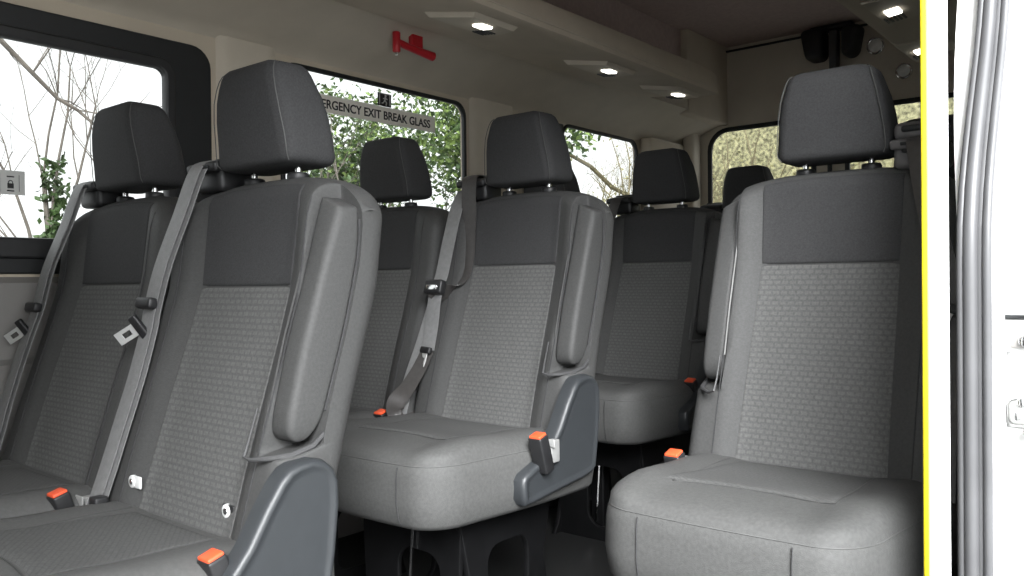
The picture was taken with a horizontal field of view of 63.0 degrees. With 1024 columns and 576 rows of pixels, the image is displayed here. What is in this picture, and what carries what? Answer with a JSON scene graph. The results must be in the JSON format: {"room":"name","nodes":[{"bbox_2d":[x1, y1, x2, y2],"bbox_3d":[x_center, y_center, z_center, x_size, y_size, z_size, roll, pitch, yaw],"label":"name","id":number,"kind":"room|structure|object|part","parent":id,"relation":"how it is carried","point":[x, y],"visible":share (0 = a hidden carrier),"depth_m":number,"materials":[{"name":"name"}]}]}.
{"room":"vehicle interior","nodes":[
{"label":"vehicle interior","id":0,"kind":"room"},
{"bbox_2d":[0,0,640,276],"bbox_3d":[-0.656,0.058,2.681,0.016,1.628,5.118,0,0,39],"label":"wall","id":1,"kind":"structure","parent":0,"point":[206,44],"depth_m":2.35,"materials":[{"name":"black plastic"}]},
{"bbox_2d":[0,1,211,273],"bbox_3d":[-1.255,-0.357,1.934,0.034,0.648,1.225,0,0,39],"label":"window","id":2,"kind":"structure","parent":1,"relation":"in","point":[184,69],"depth_m":2.21,"materials":[{"name":"black plastic"}]},
{"bbox_2d":[0,170,24,195],"bbox_3d":[-1.214,-0.253,1.996,0.004,0.058,0.092,0,0,39],"label":"label","id":3,"kind":"object","parent":2,"relation":"attached to","point":[11,182],"visible":1,"depth_m":2.01,"materials":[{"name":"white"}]},
{"bbox_2d":[0,277,363,537],"bbox_3d":[-0.658,0.391,2.636,0.035,0.855,5.030,0,0,39],"label":"trim","id":4,"kind":"structure","parent":1,"relation":"attached to","point":[15,292],"depth_m":1.99,"materials":[{"name":"beige plastic"}]},
{"bbox_2d":[215,35,275,181],"bbox_3d":[-0.791,-0.387,2.501,0.026,0.696,0.220,0,0,39],"label":"trim","id":5,"kind":"structure","parent":1,"relation":"attached to","point":[232,53],"depth_m":2.46,"materials":[{"name":"beige plastic"}]},
{"bbox_2d":[281,62,466,179],"bbox_3d":[-0.451,-0.396,2.922,0.022,0.637,0.849,0,0,39],"label":"window","id":6,"kind":"structure","parent":1,"relation":"in","point":[309,68],"depth_m":3.01,"materials":[{"name":"black rubber"}]},
{"bbox_2d":[320,94,434,132],"bbox_3d":[-0.488,-0.606,2.883,0.003,0.058,0.630,0,0,39],"label":"exit sign","id":7,"kind":"object","parent":6,"relation":"attached to","point":[333,105],"visible":0.92,"depth_m":2.91,"materials":[{"name":"black plastic"}]},
{"bbox_2d":[378,92,390,107],"bbox_3d":[-0.447,-0.660,2.933,0.003,0.046,0.062,0,0,39],"label":"exit symbol","id":8,"kind":"object","parent":6,"relation":"attached to","point":[384,99],"visible":1,"depth_m":2.93,"materials":[{"name":"black plastic"}]},
{"bbox_2d":[59,0,716,144],"bbox_3d":[-0.594,-0.814,2.578,0.335,0.175,5.050,0,0,39],"label":"trim","id":9,"kind":"structure","parent":1,"relation":"attached to","point":[332,33],"depth_m":2.86,"materials":[{"name":"beige plastic"}]},
{"bbox_2d":[392,31,435,60],"bbox_3d":[-0.323,-0.794,2.747,0.031,0.085,0.179,0,0,39],"label":"hammer","id":10,"kind":"object","parent":1,"relation":"attached to","point":[415,45],"visible":1,"depth_m":2.74,"materials":[{"name":"red plastic"}]},
{"bbox_3d":[-0.318,-0.784,2.753,0.031,0.042,0.163,0,0,39],"label":"handle","id":11,"kind":"part","parent":10,"relation":"part of","materials":[{"name":"red plastic"}]},
{"bbox_2d":[469,97,512,195],"bbox_3d":[-0.079,-0.400,3.368,0.026,0.696,0.285,0,0,39],"label":"trim","id":12,"kind":"structure","parent":1,"relation":"attached to","point":[482,112],"depth_m":3.29,"materials":[{"name":"beige plastic"}]},
{"bbox_2d":[333,0,717,96],"bbox_3d":[-0.603,-0.928,1.999,0.397,0.299,4.145,0,0,39],"label":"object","id":13,"kind":"object","parent":1,"relation":"attached to","point":[546,35],"visible":0.94,"depth_m":2.79,"materials":[{"name":"beige plastic"}]},
{"bbox_2d":[425,12,517,37],"bbox_3d":[-0.103,-0.797,2.512,0.169,0.042,0.300,0,0,39],"label":"reading lamp","id":14,"kind":"object","parent":13,"relation":"attached to","point":[475,22],"visible":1,"depth_m":2.47,"materials":[{"name":"grey plastic"}]},
{"bbox_2d":[564,60,635,77],"bbox_3d":[0.340,-0.807,3.067,0.169,0.042,0.300,0,0,39],"label":"reading lamp","id":15,"kind":"object","parent":13,"relation":"attached to","point":[607,69],"visible":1,"depth_m":3.02,"materials":[{"name":"grey plastic"}]},
{"bbox_2d":[639,85,700,99],"bbox_3d":[0.671,-0.812,3.461,0.169,0.042,0.300,0,0,39],"label":"reading lamp","id":16,"kind":"object","parent":13,"relation":"attached to","point":[671,92],"visible":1,"depth_m":3.42,"materials":[{"name":"grey plastic"}]},
{"bbox_2d":[564,124,637,164],"bbox_3d":[0.428,-0.419,3.993,0.022,0.651,0.651,0,0,39],"label":"window","id":17,"kind":"structure","parent":1,"relation":"in","point":[566,126],"depth_m":4.01,"materials":[{"name":"black rubber"}]},
{"bbox_2d":[640,137,677,152],"bbox_3d":[0.769,-0.707,4.352,0.070,0.120,0.300,0,0,39],"label":"trim","id":18,"kind":"structure","parent":1,"relation":"attached to","point":[648,143],"depth_m":4.25,"materials":[{"name":"beige plastic"}]},
{"bbox_2d":[641,138,683,209],"bbox_3d":[0.810,-0.416,4.408,0.080,0.696,0.410,0,0,39],"label":"trim","id":19,"kind":"structure","parent":1,"relation":"attached to","point":[673,205],"depth_m":4.33,"materials":[{"name":"beige plastic"}]},
{"bbox_2d":[338,461,663,575],"bbox_3d":[0.078,0.856,2.052,2.000,0.080,5.150,0,0,39],"label":"floor","id":20,"kind":"structure","parent":0,"point":[565,554],"depth_m":2.54,"materials":[{"name":"black plastic"}]},
{"bbox_2d":[0,101,197,518],"bbox_3d":[-1.030,0.211,1.709,0.550,1.240,0.688,0,0,39],"label":"passenger seat","id":21,"kind":"object","parent":20,"relation":"on","point":[66,412],"visible":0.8,"depth_m":1.84,"materials":[{"name":"grey fabric"}]},
{"bbox_3d":[-1.157,0.108,1.947,0.061,0.049,0.011,0,0,14],"label":"tongue blade","id":22,"kind":"part","parent":21,"relation":"part of","materials":[{"name":"metal"}]},
{"bbox_2d":[0,460,91,518],"bbox_3d":[-1.060,0.460,1.650,0.524,0.177,0.552,0,0,39],"label":"cushion","id":23,"kind":"object","parent":21,"relation":"on","point":[27,487],"depth_m":1.63,"materials":[{"name":"grey fabric"}]},
{"bbox_3d":[-0.934,0.222,1.804,0.299,0.454,0.149,0,0,39],"label":"panel","id":24,"kind":"part","parent":21,"relation":"part of","materials":[{"name":"grey fabric"}]},
{"bbox_3d":[-0.883,-0.099,1.869,0.288,0.182,0.036,0,0,39],"label":"panel","id":25,"kind":"part","parent":21,"relation":"part of","materials":[{"name":"grey fabric"}]},
{"bbox_2d":[0,60,381,575],"bbox_3d":[-0.613,0.213,1.354,0.568,1.234,0.688,0,0,39],"label":"passenger seat","id":26,"kind":"object","parent":20,"relation":"on","point":[221,457],"visible":1,"depth_m":1.43,"materials":[{"name":"grey fabric"}]},
{"bbox_3d":[-0.738,0.088,1.609,0.061,0.049,0.011,0,0,14],"label":"tongue blade","id":27,"kind":"part","parent":26,"relation":"part of","materials":[{"name":"metal"}]},
{"bbox_2d":[0,501,333,575],"bbox_3d":[-0.651,0.464,1.301,0.524,0.177,0.552,0,0,39],"label":"cushion","id":28,"kind":"object","parent":26,"relation":"on","point":[96,538],"depth_m":1.28,"materials":[{"name":"grey fabric"}]},
{"bbox_3d":[-0.525,0.226,1.455,0.299,0.454,0.149,0,0,39],"label":"panel","id":29,"kind":"part","parent":26,"relation":"part of","materials":[{"name":"grey fabric"}]},
{"bbox_3d":[-0.490,0.137,1.498,0.520,0.672,0.308,0,0,39],"label":"backrest","id":30,"kind":"part","parent":26,"relation":"part of","materials":[{"name":"grey fabric"}]},
{"bbox_3d":[-0.493,-0.203,1.603,0.013,0.050,0.013,0,0,39],"label":"headrest post","id":31,"kind":"part","parent":26,"relation":"part of","materials":[{"name":"silver metal"}]},
{"bbox_3d":[-0.473,-0.094,1.520,0.288,0.182,0.036,0,0,39],"label":"panel","id":32,"kind":"part","parent":26,"relation":"part of","materials":[{"name":"grey fabric"}]},
{"bbox_3d":[-0.388,-0.203,1.517,0.013,0.050,0.013,0,0,39],"label":"headrest post","id":33,"kind":"part","parent":26,"relation":"part of","materials":[{"name":"silver metal"}]},
{"bbox_3d":[-0.319,0.045,1.365,0.054,0.395,0.148,0,0,39],"label":"armrest","id":34,"kind":"part","parent":26,"relation":"part of","materials":[{"name":"grey fabric"}]},
{"bbox_2d":[334,136,448,575],"bbox_3d":[-0.533,0.183,2.390,0.530,1.278,0.688,0,0,39],"label":"passenger seat","id":35,"kind":"object","parent":20,"relation":"on","point":[392,169],"visible":0.36,"depth_m":2.46,"materials":[{"name":"grey fabric"}]},
{"bbox_2d":[347,407,376,419],"bbox_3d":[-0.571,0.412,2.337,0.524,0.177,0.552,0,0,39],"label":"cushion","id":36,"kind":"object","parent":35,"relation":"on","point":[354,412],"depth_m":2.23,"materials":[{"name":"grey fabric"}]},
{"bbox_3d":[-0.446,0.174,2.492,0.299,0.454,0.149,0,0,39],"label":"panel","id":37,"kind":"part","parent":35,"relation":"part of","materials":[{"name":"grey fabric"}]},
{"bbox_3d":[-0.394,-0.146,2.556,0.288,0.182,0.036,0,0,39],"label":"panel","id":38,"kind":"part","parent":35,"relation":"part of","materials":[{"name":"grey fabric"}]},
{"bbox_3d":[-0.411,0.085,2.534,0.520,0.672,0.308,0,0,39],"label":"backrest","id":39,"kind":"part","parent":35,"relation":"part of","materials":[{"name":"grey fabric"}]},
{"bbox_2d":[336,111,613,575],"bbox_3d":[-0.113,0.179,2.044,0.572,1.282,0.689,0,0,39],"label":"passenger seat","id":40,"kind":"object","parent":20,"relation":"on","point":[503,425],"visible":0.97,"depth_m":2.06,"materials":[{"name":"grey fabric"}]},
{"bbox_3d":[-0.238,0.194,2.244,0.019,0.055,0.027,-1,0,-33],"label":"tongue blade","id":41,"kind":"part","parent":40,"relation":"part of","materials":[{"name":"metal"}]},
{"bbox_2d":[336,413,593,530],"bbox_3d":[-0.164,0.407,2.001,0.524,0.177,0.552,0,0,39],"label":"cushion","id":42,"kind":"object","parent":40,"relation":"on","point":[414,471],"depth_m":1.79,"materials":[{"name":"grey fabric"}]},
{"bbox_3d":[-0.038,0.169,2.156,0.299,0.454,0.149,0,0,39],"label":"panel","id":43,"kind":"part","parent":40,"relation":"part of","materials":[{"name":"grey fabric"}]},
{"bbox_3d":[-0.003,0.079,2.198,0.520,0.672,0.308,0,0,39],"label":"backrest","id":44,"kind":"part","parent":40,"relation":"part of","materials":[{"name":"grey fabric"}]},
{"bbox_3d":[0.014,-0.152,2.221,0.288,0.182,0.036,0,0,39],"label":"panel","id":45,"kind":"part","parent":40,"relation":"part of","materials":[{"name":"grey fabric"}]},
{"bbox_3d":[0.168,-0.013,2.065,0.054,0.395,0.148,0,0,39],"label":"armrest","id":46,"kind":"part","parent":40,"relation":"part of","materials":[{"name":"grey fabric"}]},
{"bbox_2d":[522,169,579,508],"bbox_3d":[-0.006,0.161,3.143,0.524,1.303,0.688,0,0,39],"label":"passenger seat","id":47,"kind":"object","parent":20,"relation":"on","point":[573,186],"visible":0.02,"depth_m":3.27,"materials":[{"name":"grey fabric"}]},
{"bbox_2d":[552,148,721,541],"bbox_3d":[0.392,0.159,2.815,0.548,1.304,0.688,0,0,39],"label":"passenger seat","id":48,"kind":"object","parent":20,"relation":"on","point":[649,375],"visible":0.59,"depth_m":2.87,"materials":[{"name":"grey fabric"}]},
{"bbox_2d":[595,373,692,444],"bbox_3d":[0.346,0.375,2.768,0.524,0.177,0.552,0,0,39],"label":"cushion","id":49,"kind":"object","parent":48,"relation":"on","point":[635,408],"depth_m":2.51,"materials":[{"name":"grey fabric"}]},
{"bbox_3d":[0.472,0.137,2.922,0.299,0.454,0.149,0,0,39],"label":"panel","id":50,"kind":"part","parent":48,"relation":"part of","materials":[{"name":"grey fabric"}]},
{"bbox_3d":[0.506,0.048,2.965,0.520,0.672,0.308,0,0,39],"label":"backrest","id":51,"kind":"part","parent":48,"relation":"part of","materials":[{"name":"grey fabric"}]},
{"bbox_3d":[0.524,-0.183,2.987,0.288,0.182,0.036,0,0,39],"label":"panel","id":52,"kind":"part","parent":48,"relation":"part of","materials":[{"name":"grey fabric"}]},
{"bbox_3d":[0.678,-0.044,2.831,0.054,0.395,0.148,0,0,39],"label":"armrest","id":53,"kind":"part","parent":48,"relation":"part of","materials":[{"name":"grey fabric"}]},
{"bbox_2d":[689,165,773,444],"bbox_3d":[0.904,0.132,3.521,0.542,1.338,0.688,0,0,39],"label":"passenger seat","id":54,"kind":"object","parent":20,"relation":"on","point":[737,179],"visible":0.05,"depth_m":3.70,"materials":[{"name":"grey fabric"}]},
{"bbox_2d":[605,64,957,575],"bbox_3d":[0.523,0.183,1.556,0.530,1.269,0.688,0,0,39],"label":"passenger seat","id":55,"kind":"object","parent":20,"relation":"on","point":[805,456],"visible":0.77,"depth_m":1.64,"materials":[{"name":"grey fabric"}]},
{"bbox_3d":[0.475,-0.002,1.846,0.054,0.395,0.148,0,0,39],"label":"armrest","id":56,"kind":"part","parent":55,"relation":"part of","materials":[{"name":"grey fabric"}]},
{"bbox_2d":[605,453,957,575],"bbox_3d":[0.480,0.416,1.507,0.524,0.177,0.552,0,0,39],"label":"cushion","id":57,"kind":"object","parent":55,"relation":"on","point":[694,514],"depth_m":1.34,"materials":[{"name":"grey fabric"}]},
{"bbox_3d":[0.605,0.179,1.661,0.299,0.454,0.149,0,0,39],"label":"panel","id":58,"kind":"part","parent":55,"relation":"part of","materials":[{"name":"grey fabric"}]},
{"bbox_3d":[0.640,0.089,1.704,0.520,0.672,0.308,0,0,39],"label":"backrest","id":59,"kind":"part","parent":55,"relation":"part of","materials":[{"name":"grey fabric"}]},
{"bbox_3d":[0.657,-0.142,1.726,0.288,0.182,0.036,0,0,39],"label":"panel","id":60,"kind":"part","parent":55,"relation":"part of","materials":[{"name":"grey fabric"}]},
{"bbox_3d":[0.742,-0.251,1.723,0.013,0.050,0.013,0,0,39],"label":"headrest post","id":61,"kind":"part","parent":55,"relation":"part of","materials":[{"name":"silver metal"}]},
{"bbox_2d":[894,114,957,575],"bbox_3d":[1.089,0.156,2.256,0.524,1.303,0.688,0,0,39],"label":"passenger seat","id":62,"kind":"object","parent":20,"relation":"on","point":[951,171],"visible":0.02,"depth_m":2.38,"materials":[{"name":"grey fabric"}]},
{"bbox_2d":[920,0,950,575],"bbox_3d":[0.518,-0.207,1.024,0.031,2.090,0.027,0,0,39],"label":"post","id":63,"kind":"object","parent":20,"relation":"on","point":[933,13],"visible":1,"depth_m":1.01,"materials":[{"name":"white paint"}]},
{"bbox_2d":[618,0,862,47],"bbox_3d":[0.072,-1.274,2.025,2.090,0.060,5.170,0,0,39],"label":"ceiling","id":64,"kind":"structure","parent":0,"point":[728,23],"depth_m":3.89,"materials":[{"name":"beige fabric"}]},
{"bbox_2d":[700,21,954,205],"bbox_3d":[1.690,-0.239,3.989,2.058,2.158,0.016,0,0,39],"label":"wall","id":65,"kind":"structure","parent":0,"point":[757,77],"depth_m":4.26,"materials":[{"name":"beige plastic"}]},
{"bbox_2d":[542,0,680,56],"bbox_3d":[-0.548,-1.072,2.537,0.140,0.360,5.050,0,0,39],"label":"trim","id":66,"kind":"structure","parent":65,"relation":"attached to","point":[616,15],"depth_m":3.72,"materials":[{"name":"beige plastic"}]},
{"bbox_2d":[683,134,700,207],"bbox_3d":[0.974,-0.160,4.503,0.070,1.900,0.090,0,0,39],"label":"trim","id":67,"kind":"structure","parent":65,"relation":"attached to","point":[691,143],"depth_m":4.47,"materials":[{"name":"beige plastic"}]},
{"bbox_2d":[679,29,727,126],"bbox_3d":[0.945,-1.068,4.300,0.150,0.420,0.450,0,0,39],"label":"trim","id":68,"kind":"structure","parent":65,"relation":"attached to","point":[696,48],"depth_m":4.25,"materials":[{"name":"beige plastic"}]},
{"bbox_2d":[708,120,815,202],"bbox_3d":[1.282,-0.533,4.312,0.580,0.634,0.022,0,0,39],"label":"window","id":69,"kind":"structure","parent":65,"relation":"in","point":[773,123],"depth_m":4.46,"materials":[{"name":"rubber"}]},
{"bbox_2d":[726,23,867,52],"bbox_3d":[1.689,-1.250,3.954,1.750,0.010,0.014,0,0,39],"label":"trim","id":70,"kind":"structure","parent":65,"relation":"attached to","point":[865,24],"depth_m":4.26,"materials":[{"name":"plastic"}]},
{"bbox_2d":[827,165,831,171],"bbox_3d":[1.556,-0.013,4.077,0.020,1.900,0.020,0,0,39],"label":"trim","id":71,"kind":"structure","parent":65,"relation":"attached to","point":[829,167],"depth_m":4.07,"materials":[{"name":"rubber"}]},
{"bbox_2d":[801,20,864,68],"bbox_3d":[1.542,-1.158,4.031,0.282,0.221,0.095,0,0,39],"label":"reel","id":72,"kind":"object","parent":65,"relation":"attached to","point":[817,45],"visible":0.91,"depth_m":4.01,"materials":[{"name":"black plastic"}]},
{"bbox_3d":[1.551,-1.143,4.020,0.038,0.190,0.050,0,0,39],"label":"post","id":73,"kind":"part","parent":72,"relation":"part of","materials":[{"name":"grey plastic"}]},
{"bbox_2d":[866,37,884,54],"bbox_3d":[1.716,-1.143,3.940,0.084,0.084,0.014,0,0,39],"label":"air vent","id":74,"kind":"object","parent":65,"relation":"attached to","point":[875,45],"visible":1,"depth_m":3.94,"materials":[{"name":"plastic"}]},
{"bbox_2d":[845,92,953,169],"bbox_3d":[1.887,-0.547,3.814,0.712,0.657,0.022,0,0,39],"label":"window","id":75,"kind":"structure","parent":65,"relation":"in","point":[951,94],"depth_m":3.85,"materials":[{"name":"rubber"}]},
{"bbox_2d":[895,63,912,78],"bbox_3d":[1.813,-1.004,3.863,0.076,0.076,0.014,0,0,39],"label":"air vent","id":76,"kind":"object","parent":65,"relation":"attached to","point":[903,70],"visible":1,"depth_m":3.86,"materials":[{"name":"plastic"}]},
{"bbox_3d":[1.567,-0.226,2.275,0.035,2.158,2.918,0,0,39],"label":"wall","id":77,"kind":"structure","parent":0,"visible":0},
{"bbox_2d":[836,0,957,50],"bbox_3d":[0.841,-0.942,1.948,0.397,0.299,2.300,0,0,39],"label":"shelf","id":78,"kind":"object","parent":77,"relation":"attached to","point":[908,30],"visible":0.26,"depth_m":2.56,"materials":[{"name":"beige plastic"}]},
{"bbox_2d":[860,0,919,26],"bbox_3d":[1.119,-0.815,2.408,0.169,0.042,0.300,0,0,39],"label":"reading lamp","id":79,"kind":"object","parent":78,"relation":"attached to","point":[891,12],"visible":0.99,"depth_m":2.40,"materials":[{"name":"grey plastic"}]},
{"bbox_2d":[889,37,954,61],"bbox_3d":[1.399,-0.815,2.812,0.169,0.042,0.300,0,0,39],"label":"reading lamp","id":80,"kind":"object","parent":78,"relation":"attached to","point":[911,49],"visible":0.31,"depth_m":2.79,"materials":[{"name":"grey plastic"}]},
{"bbox_2d":[956,0,1009,575],"bbox_3d":[0.666,-0.209,1.175,0.042,2.150,0.194,0,0,39],"label":"trim","id":81,"kind":"structure","parent":77,"relation":"attached to","point":[974,359],"depth_m":1.11,"materials":[{"name":"rubber"}]},
{"bbox_2d":[954,0,1023,575],"bbox_3d":[0.695,-0.210,1.227,0.082,2.150,0.258,0,0,39],"label":"trim","id":82,"kind":"structure","parent":77,"relation":"attached to","point":[966,9],"depth_m":1.13,"materials":[{"name":"white metal"}]},
{"bbox_2d":[1005,3,1023,575],"bbox_3d":[1.145,-0.002,1.610,0.140,1.620,1.388,0,0,39],"label":"sliding door","id":83,"kind":"structure","parent":77,"relation":"in","point":[1014,318],"depth_m":1.12,"materials":[{"name":"white paint"}]},
{"label":"outside","id":84,"kind":"structure","parent":0,"visible":0},
{"bbox_3d":[2.553,1.404,3.101,70.000,0.100,70.000,0,0,39],"label":"ground","id":85,"kind":"structure","parent":84,"visible":0},
{"bbox_2d":[0,40,60,196],"bbox_3d":[-5.150,-0.817,7.630,2.245,4.444,3.089,-1,0,-25],"label":"bare tree","id":86,"kind":"object","parent":85,"relation":"on","point":[10,40],"visible":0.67,"depth_m":7.43,"materials":[{"name":"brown plant"}]},
{"bbox_2d":[0,41,111,237],"bbox_3d":[-3.846,-1.550,6.498,2.676,5.890,2.833,-1,0,-32],"label":"bare tree","id":87,"kind":"object","parent":85,"relation":"on","point":[52,216],"visible":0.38,"depth_m":6.61,"materials":[{"name":"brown plant"}]},
{"bbox_2d":[0,38,161,124],"bbox_3d":[-3.256,-0.249,4.275,3.092,3.374,0.546,-1,0,-39],"label":"bare tree","id":88,"kind":"object","parent":85,"relation":"on","point":[15,56],"visible":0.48,"depth_m":4.67,"materials":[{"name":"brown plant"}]},
{"bbox_2d":[26,44,159,160],"bbox_3d":[-3.469,-1.121,6.852,2.453,5.029,2.537,-1,0,-19],"label":"bare tree","id":89,"kind":"object","parent":85,"relation":"on","point":[91,61],"visible":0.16,"depth_m":6.54,"materials":[{"name":"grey plant"}]},
{"bbox_2d":[316,81,427,207],"bbox_3d":[-1.936,-0.563,9.493,1.489,3.841,1.721,0,0,39],"label":"tree","id":90,"kind":"object","parent":85,"relation":"on","point":[337,149],"visible":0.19,"depth_m":9.68,"materials":[{"name":"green plant"}]},
{"bbox_2d":[319,76,438,206],"bbox_3d":[-1.795,-1.348,11.711,2.901,5.388,3.432,0,0,23],"label":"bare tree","id":91,"kind":"object","parent":85,"relation":"on","point":[328,173],"visible":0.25,"depth_m":11.73,"materials":[{"name":"grey bark"},{"name":"leaf"},{"name":"bright leaf"}]},
{"bbox_2d":[302,77,460,209],"bbox_3d":[-1.459,-1.195,12.895,4.455,5.072,2.866,-1,0,9],"label":"tree","id":92,"kind":"object","parent":85,"relation":"on","point":[352,162],"visible":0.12,"depth_m":12.61,"materials":[{"name":"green plant"}]},
{"bbox_2d":[343,90,600,207],"bbox_3d":[0.056,-1.387,10.843,3.953,5.442,4.712,-1,0,-23],"label":"tree","id":93,"kind":"object","parent":85,"relation":"on","point":[450,148],"visible":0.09,"depth_m":9.73,"materials":[{"name":"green plant"}]},
{"bbox_2d":[566,135,632,203],"bbox_3d":[1.911,-1.533,17.752,3.332,5.621,2.849,-1,0,-39],"label":"tree","id":94,"kind":"object","parent":85,"relation":"on","point":[602,198],"visible":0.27,"depth_m":18.08,"materials":[{"name":"green plant"}]},
{"bbox_2d":[570,136,632,204],"bbox_3d":[0.926,-0.964,13.407,3.493,4.532,3.620,-1,0,-23],"label":"tree","id":95,"kind":"object","parent":85,"relation":"on","point":[614,188],"visible":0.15,"depth_m":12.73,"materials":[{"name":"plant"}]},
{"bbox_2d":[589,141,723,205],"bbox_3d":[2.047,-0.581,10.687,3.054,3.784,2.980,-1,0,-8],"label":"tree","id":96,"kind":"object","parent":85,"relation":"on","point":[620,141],"visible":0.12,"depth_m":9.77,"materials":[{"name":"plant"}]},
{"bbox_2d":[571,112,920,216],"bbox_3d":[3.789,-0.286,8.950,8.212,3.926,2.845,0,0,39],"label":"hedge","id":97,"kind":"object","parent":85,"relation":"on","point":[728,166],"visible":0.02,"depth_m":10.07,"materials":[{"name":"plant"}]},
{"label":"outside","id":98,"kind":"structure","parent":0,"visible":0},
{"bbox_2d":[712,98,953,202],"bbox_3d":[5.597,-0.690,9.499,9.400,4.000,1.200,0,0,39],"label":"bank","id":99,"kind":"object","parent":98,"point":[905,112],"depth_m":10.71,"materials":[{"name":"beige plant"}]}
]}

